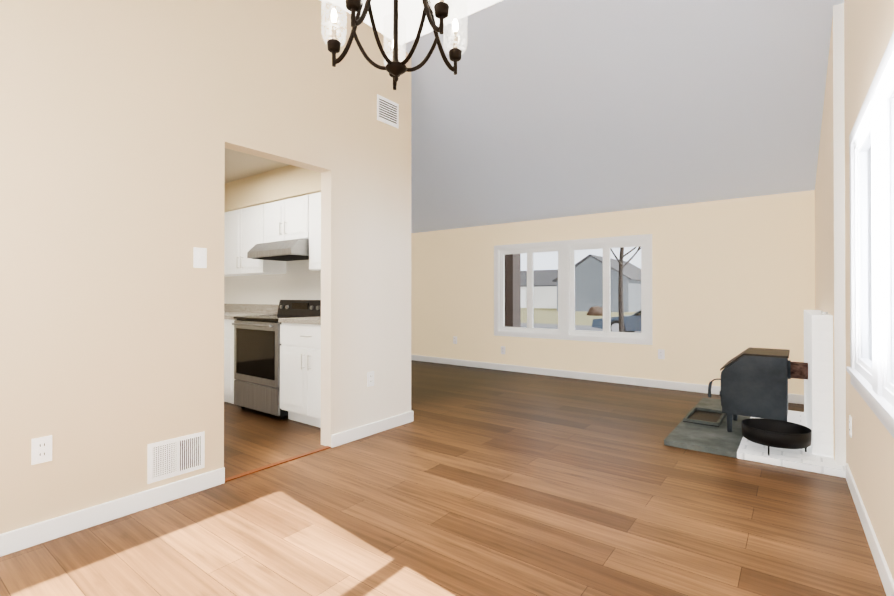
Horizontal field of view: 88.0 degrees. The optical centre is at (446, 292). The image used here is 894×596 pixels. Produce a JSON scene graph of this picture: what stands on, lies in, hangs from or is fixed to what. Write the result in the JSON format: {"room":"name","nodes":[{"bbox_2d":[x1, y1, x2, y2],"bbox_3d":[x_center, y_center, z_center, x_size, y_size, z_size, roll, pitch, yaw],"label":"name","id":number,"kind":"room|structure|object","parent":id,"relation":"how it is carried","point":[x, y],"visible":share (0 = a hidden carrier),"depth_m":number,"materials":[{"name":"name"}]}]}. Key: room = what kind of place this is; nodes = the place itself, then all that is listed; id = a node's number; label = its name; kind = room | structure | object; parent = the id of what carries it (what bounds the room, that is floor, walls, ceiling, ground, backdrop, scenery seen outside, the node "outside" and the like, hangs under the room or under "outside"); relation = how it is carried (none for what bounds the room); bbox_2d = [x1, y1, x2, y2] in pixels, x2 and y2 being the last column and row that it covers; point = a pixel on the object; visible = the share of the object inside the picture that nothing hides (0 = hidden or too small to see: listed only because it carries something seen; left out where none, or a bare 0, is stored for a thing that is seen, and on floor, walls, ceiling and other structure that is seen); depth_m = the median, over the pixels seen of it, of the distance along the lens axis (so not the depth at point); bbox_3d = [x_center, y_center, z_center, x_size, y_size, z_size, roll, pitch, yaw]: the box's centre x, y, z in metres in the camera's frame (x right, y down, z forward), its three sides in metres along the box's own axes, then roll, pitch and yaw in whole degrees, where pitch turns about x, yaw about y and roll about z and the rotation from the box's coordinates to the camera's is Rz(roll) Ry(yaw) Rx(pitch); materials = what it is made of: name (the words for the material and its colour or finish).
{"room":"empty dining room","nodes":[
{"label":"empty dining room","id":0,"kind":"room"},
{"bbox_2d":[0,0,410,533],"bbox_3d":[-1.562,-0.562,2.590,0.120,3.400,3.960,0,0,37],"label":"wall","id":1,"kind":"structure","parent":0,"point":[124,124],"depth_m":2.49,"materials":[{"name":"paint"}]},
{"bbox_2d":[31,435,51,464],"bbox_3d":[-1.843,0.716,2.106,0.008,0.116,0.072,0,0,37],"label":"electrical outlet plate","id":2,"kind":"object","parent":1,"relation":"attached to","point":[41,449],"depth_m":2.10,"materials":[{"name":"white plastic"}]},
{"bbox_2d":[0,467,224,556],"bbox_3d":[-2.018,1.087,1.866,0.016,0.095,2.270,0,0,37],"label":"baseboard","id":3,"kind":"structure","parent":1,"relation":"attached to","point":[19,539],"depth_m":2.28,"materials":[{"name":"white wood"}]},
{"bbox_2d":[147,431,204,483],"bbox_3d":[-1.494,0.908,2.565,0.008,0.210,0.295,0,0,37],"label":"air vent","id":4,"kind":"object","parent":1,"relation":"in","point":[170,458],"visible":1,"depth_m":2.55,"materials":[{"name":"white metal"}]},
{"bbox_2d":[193,247,206,267],"bbox_3d":[-1.418,-0.201,2.663,0.018,0.116,0.072,0,0,37],"label":"switch plate","id":5,"kind":"object","parent":1,"relation":"attached to","point":[199,257],"visible":1,"depth_m":2.66,"materials":[{"name":"white plastic"}]},
{"bbox_2d":[367,371,373,386],"bbox_3d":[-0.614,0.694,3.729,0.008,0.116,0.072,0,0,37],"label":"electrical outlet plate","id":6,"kind":"object","parent":1,"relation":"attached to","point":[370,375],"depth_m":3.72,"materials":[{"name":"white plastic"}]},
{"bbox_2d":[331,411,411,447],"bbox_3d":[-0.590,1.097,3.752,0.016,0.095,0.860,0,0,37],"label":"baseboard","id":7,"kind":"structure","parent":1,"relation":"attached to","point":[350,435],"depth_m":3.70,"materials":[{"name":"white wood"}]},
{"bbox_2d":[377,94,398,128],"bbox_3d":[-0.495,-1.525,3.898,0.008,0.210,0.255,0,0,37],"label":"air vent","id":8,"kind":"object","parent":1,"relation":"in","point":[388,111],"visible":1,"depth_m":3.89,"materials":[{"name":"white metal"}]},
{"bbox_2d":[224,259,320,304],"bbox_3d":[-2.288,-0.546,5.548,4.610,3.400,0.120,0,0,37],"label":"wall","id":9,"kind":"structure","parent":0,"point":[299,280],"depth_m":5.18,"materials":[{"name":"white paint"}]},
{"bbox_2d":[224,303,278,314],"bbox_3d":[-2.451,0.184,5.575,1.718,0.100,0.020,0,0,37],"label":"backsplash","id":10,"kind":"structure","parent":9,"relation":"attached to","point":[272,309],"depth_m":5.42,"materials":[{"name":"beige stone"}]},
{"bbox_2d":[224,205,285,275],"bbox_3d":[-2.188,-0.571,5.216,0.857,0.726,0.282,0,0,37],"label":"upper cabinet","id":11,"kind":"object","parent":9,"relation":"attached to","point":[246,230],"depth_m":5.08,"materials":[{"name":"white wood"}]},
{"bbox_2d":[247,239,308,260],"bbox_3d":[-1.591,-0.425,4.654,0.748,0.161,0.456,0,0,37],"label":"range hood","id":12,"kind":"object","parent":9,"relation":"attached to","point":[291,250],"visible":0.85,"depth_m":4.43,"materials":[{"name":"silver metal"}]},
{"bbox_2d":[260,196,303,242],"bbox_3d":[-1.539,-0.726,4.725,0.752,0.421,0.282,0,0,37],"label":"upper cabinet","id":13,"kind":"object","parent":9,"relation":"attached to","point":[282,220],"depth_m":4.64,"materials":[{"name":"white wood"}]},
{"bbox_2d":[304,192,320,270],"bbox_3d":[-0.905,-0.576,4.244,0.818,0.726,0.282,0,0,37],"label":"upper cabinet","id":14,"kind":"object","parent":9,"relation":"attached to","point":[312,202],"depth_m":4.33,"materials":[{"name":"white wood"}]},
{"bbox_2d":[224,148,320,211],"bbox_3d":[-3.176,-1.137,4.380,4.610,0.390,2.820,0,0,37],"label":"ceiling","id":15,"kind":"structure","parent":0,"point":[251,180],"depth_m":4.66,"materials":[{"name":"beige paint"}]},
{"bbox_2d":[0,360,885,595],"bbox_3d":[-1.227,1.204,4.190,8.170,0.126,7.170,0,0,37],"label":"floor","id":16,"kind":"structure","parent":0,"point":[471,481],"depth_m":2.35,"materials":[{"name":"brown wood"}]},
{"bbox_2d":[224,319,236,403],"bbox_3d":[-2.279,0.712,5.087,0.858,0.880,0.586,0,0,37],"label":"base cabinet","id":17,"kind":"object","parent":16,"relation":"on","point":[229,379],"depth_m":4.66,"materials":[{"name":"white wood"}]},
{"bbox_2d":[224,311,267,318],"bbox_3d":[-2.623,0.252,5.347,1.718,0.038,0.591,0,0,37],"label":"countertop","id":18,"kind":"structure","parent":17,"relation":"on","point":[227,314],"depth_m":5.18,"materials":[{"name":"beige stone"}]},
{"bbox_2d":[232,300,320,418],"bbox_3d":[-1.652,0.611,4.568,0.760,1.075,0.626,0,0,37],"label":"range","id":19,"kind":"object","parent":16,"relation":"on","point":[257,344],"visible":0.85,"depth_m":4.37,"materials":[{"name":"silver metal"}]},
{"bbox_2d":[278,316,320,427],"bbox_3d":[-1.007,0.636,4.106,0.822,1.020,0.614,0,0,37],"label":"base cabinet","id":20,"kind":"object","parent":16,"relation":"on","point":[300,369],"visible":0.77,"depth_m":3.95,"materials":[{"name":"white wood"}]},
{"bbox_2d":[664,397,749,457],"bbox_3d":[2.357,1.125,4.050,0.463,0.042,1.805,0,0,37],"label":"slab","id":21,"kind":"object","parent":16,"relation":"on","point":[721,440],"visible":0.6,"depth_m":3.55,"materials":[{"name":"grey stone"}]},
{"bbox_2d":[683,407,725,426],"bbox_3d":[2.280,1.088,4.080,0.265,0.030,0.510,0,0,37],"label":"tray","id":22,"kind":"object","parent":21,"relation":"on","point":[705,416],"visible":0.85,"depth_m":4.07,"materials":[{"name":"metal"}]},
{"bbox_2d":[737,410,845,477],"bbox_3d":[2.759,1.121,3.648,0.660,0.045,1.660,0,0,37],"label":"hearth slab","id":23,"kind":"object","parent":16,"relation":"on","point":[802,459],"visible":0.27,"depth_m":3.10,"materials":[{"name":"paint"}]},
{"bbox_2d":[708,347,807,431],"bbox_3d":[2.500,0.783,3.720,0.636,0.630,0.545,0,0,37],"label":"stove","id":24,"kind":"object","parent":23,"relation":"on","point":[754,382],"visible":0.98,"depth_m":3.53,"materials":[{"name":"metal"}]},
{"bbox_2d":[741,418,811,455],"bbox_3d":[2.298,1.014,3.239,0.402,0.164,0.402,0,0,37],"label":"fire pit","id":25,"kind":"object","parent":23,"relation":"on","point":[769,433],"visible":1,"depth_m":3.18,"materials":[{"name":"black metal"}]},
{"bbox_2d":[804,310,832,456],"bbox_3d":[2.934,0.612,3.678,0.141,0.975,1.402,0,0,37],"label":"brick column","id":26,"kind":"structure","parent":23,"relation":"on","point":[818,359],"depth_m":3.12,"materials":[{"name":"white brick"}]},
{"bbox_2d":[322,0,843,232],"bbox_3d":[-1.227,-1.656,4.205,8.170,1.314,7.170,0,0,37],"label":"ceiling","id":27,"kind":"structure","parent":0,"point":[531,110],"depth_m":4.18,"materials":[{"name":"white paint"}]},
{"bbox_2d":[321,0,467,89],"bbox_3d":[-0.235,-1.459,2.148,0.704,0.944,0.704,0,0,37],"label":"chandelier","id":28,"kind":"object","parent":27,"relation":"hanging from","point":[395,68],"visible":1,"depth_m":2.19,"materials":[{"name":"brown metal"}]},
{"bbox_2d":[411,190,814,394],"bbox_3d":[0.892,-0.213,6.995,8.170,2.750,0.150,0,0,37],"label":"wall","id":29,"kind":"structure","parent":0,"point":[732,278],"depth_m":5.52,"materials":[{"name":"beige paint"}]},
{"bbox_2d":[453,336,456,343],"bbox_3d":[0.131,0.764,7.468,0.072,0.116,0.008,0,0,37],"label":"electrical outlet plate","id":30,"kind":"object","parent":29,"relation":"attached to","point":[454,338],"depth_m":7.47,"materials":[{"name":"white plastic"}]},
{"bbox_2d":[501,346,504,353],"bbox_3d":[0.840,0.862,6.930,0.072,0.116,0.008,0,0,37],"label":"electrical outlet plate","id":31,"kind":"object","parent":29,"relation":"attached to","point":[502,347],"depth_m":6.93,"materials":[{"name":"white plastic"}]},
{"bbox_2d":[494,234,652,344],"bbox_3d":[1.659,-0.036,6.401,2.250,1.360,0.170,0,0,37],"label":"window","id":32,"kind":"structure","parent":29,"relation":"in","point":[566,277],"depth_m":6.31,"materials":[{"name":"white"}]},
{"bbox_2d":[411,355,803,403],"bbox_3d":[0.690,1.115,7.037,7.550,0.095,0.016,0,0,37],"label":"baseboard","id":33,"kind":"structure","parent":29,"relation":"attached to","point":[792,398],"depth_m":6.11,"materials":[{"name":"white wood"}]},
{"bbox_2d":[658,349,664,358],"bbox_3d":[2.594,0.744,5.602,0.072,0.116,0.008,0,0,37],"label":"electrical outlet plate","id":34,"kind":"object","parent":29,"relation":"attached to","point":[661,353],"depth_m":5.60,"materials":[{"name":"white plastic"}]},
{"bbox_2d":[815,0,893,579],"bbox_3d":[1.805,-0.566,1.854,0.356,3.400,7.452,0,0,37],"label":"wall","id":35,"kind":"structure","parent":0,"point":[861,33],"depth_m":2.85,"materials":[{"name":"beige paint"}]},
{"bbox_2d":[849,415,851,437],"bbox_3d":[2.354,0.779,2.702,0.009,0.116,0.072,0,0,37],"label":"outlet plates","id":36,"kind":"object","parent":35,"relation":"in","point":[850,425],"visible":1,"depth_m":2.67,"materials":[{"name":"white plastic"}]},
{"bbox_2d":[846,31,893,437],"bbox_3d":[1.834,-0.193,1.880,0.215,1.395,1.725,0,0,37],"label":"window","id":37,"kind":"structure","parent":35,"relation":"in","point":[870,370],"depth_m":1.91,"materials":[{"name":"white"}]},
{"bbox_2d":[846,463,893,595],"bbox_3d":[1.100,1.082,0.972,0.111,0.095,4.609,0,0,37],"label":"baseboard","id":38,"kind":"structure","parent":35,"relation":"attached to","point":[887,580],"depth_m":2.02,"materials":[{"name":"white wood"}]},
{"label":"outside","id":39,"kind":"structure","parent":0,"visible":0},
{"bbox_2d":[521,308,635,325],"bbox_3d":[48.377,2.016,63.654,300.000,0.200,280.000,0,0,37],"label":"ground","id":40,"kind":"structure","parent":39,"point":[554,313],"depth_m":34.28,"materials":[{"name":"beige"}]},
{"bbox_2d":[505,254,520,326],"bbox_3d":[1.224,0.067,8.931,0.340,3.109,0.360,0,0,37],"label":"brick pier","id":41,"kind":"structure","parent":40,"relation":"on","point":[516,269],"depth_m":8.80,"materials":[{"name":"brick"}]},
{"bbox_2d":[521,270,557,307],"bbox_3d":[9.875,-0.541,63.351,15.700,4.909,9.700,0,0,37],"label":"house","id":42,"kind":"structure","parent":40,"relation":"on","point":[538,289],"depth_m":56.87,"materials":[{"name":"grey"}]},
{"bbox_2d":[521,323,640,332],"bbox_3d":[12.360,1.654,16.106,300.000,0.010,6.300,0,0,37],"label":"road","id":43,"kind":"structure","parent":40,"relation":"on","point":[555,326],"depth_m":22.41,"materials":[{"name":"grey asphalt"}]},
{"bbox_2d":[592,310,640,332],"bbox_3d":[7.987,1.055,17.415,4.550,1.200,1.718,0,0,37],"label":"car","id":44,"kind":"object","parent":43,"relation":"on","point":[636,323],"depth_m":17.33,"materials":[{"name":"blue paint"}]},
{"bbox_2d":[587,306,602,315],"bbox_3d":[11.805,1.412,36.197,1.629,0.754,1.624,0,0,37],"label":"bush","id":45,"kind":"object","parent":40,"relation":"on","point":[592,311],"depth_m":35.71,"materials":[{"name":"brown plant"}]},
{"bbox_2d":[552,254,640,311],"bbox_3d":[17.509,-0.916,49.416,7.700,5.509,12.700,0,0,37],"label":"house","id":46,"kind":"structure","parent":40,"relation":"on","point":[595,279],"depth_m":44.55,"materials":[{"name":"grey"}]},
{"bbox_2d":[610,246,640,331],"bbox_3d":[5.022,-2.547,13.832,3.125,8.496,3.557,0,0,37],"label":"tree","id":47,"kind":"object","parent":40,"relation":"on","point":[620,310],"depth_m":13.98,"materials":[{"name":"brown plant"}]}
]}

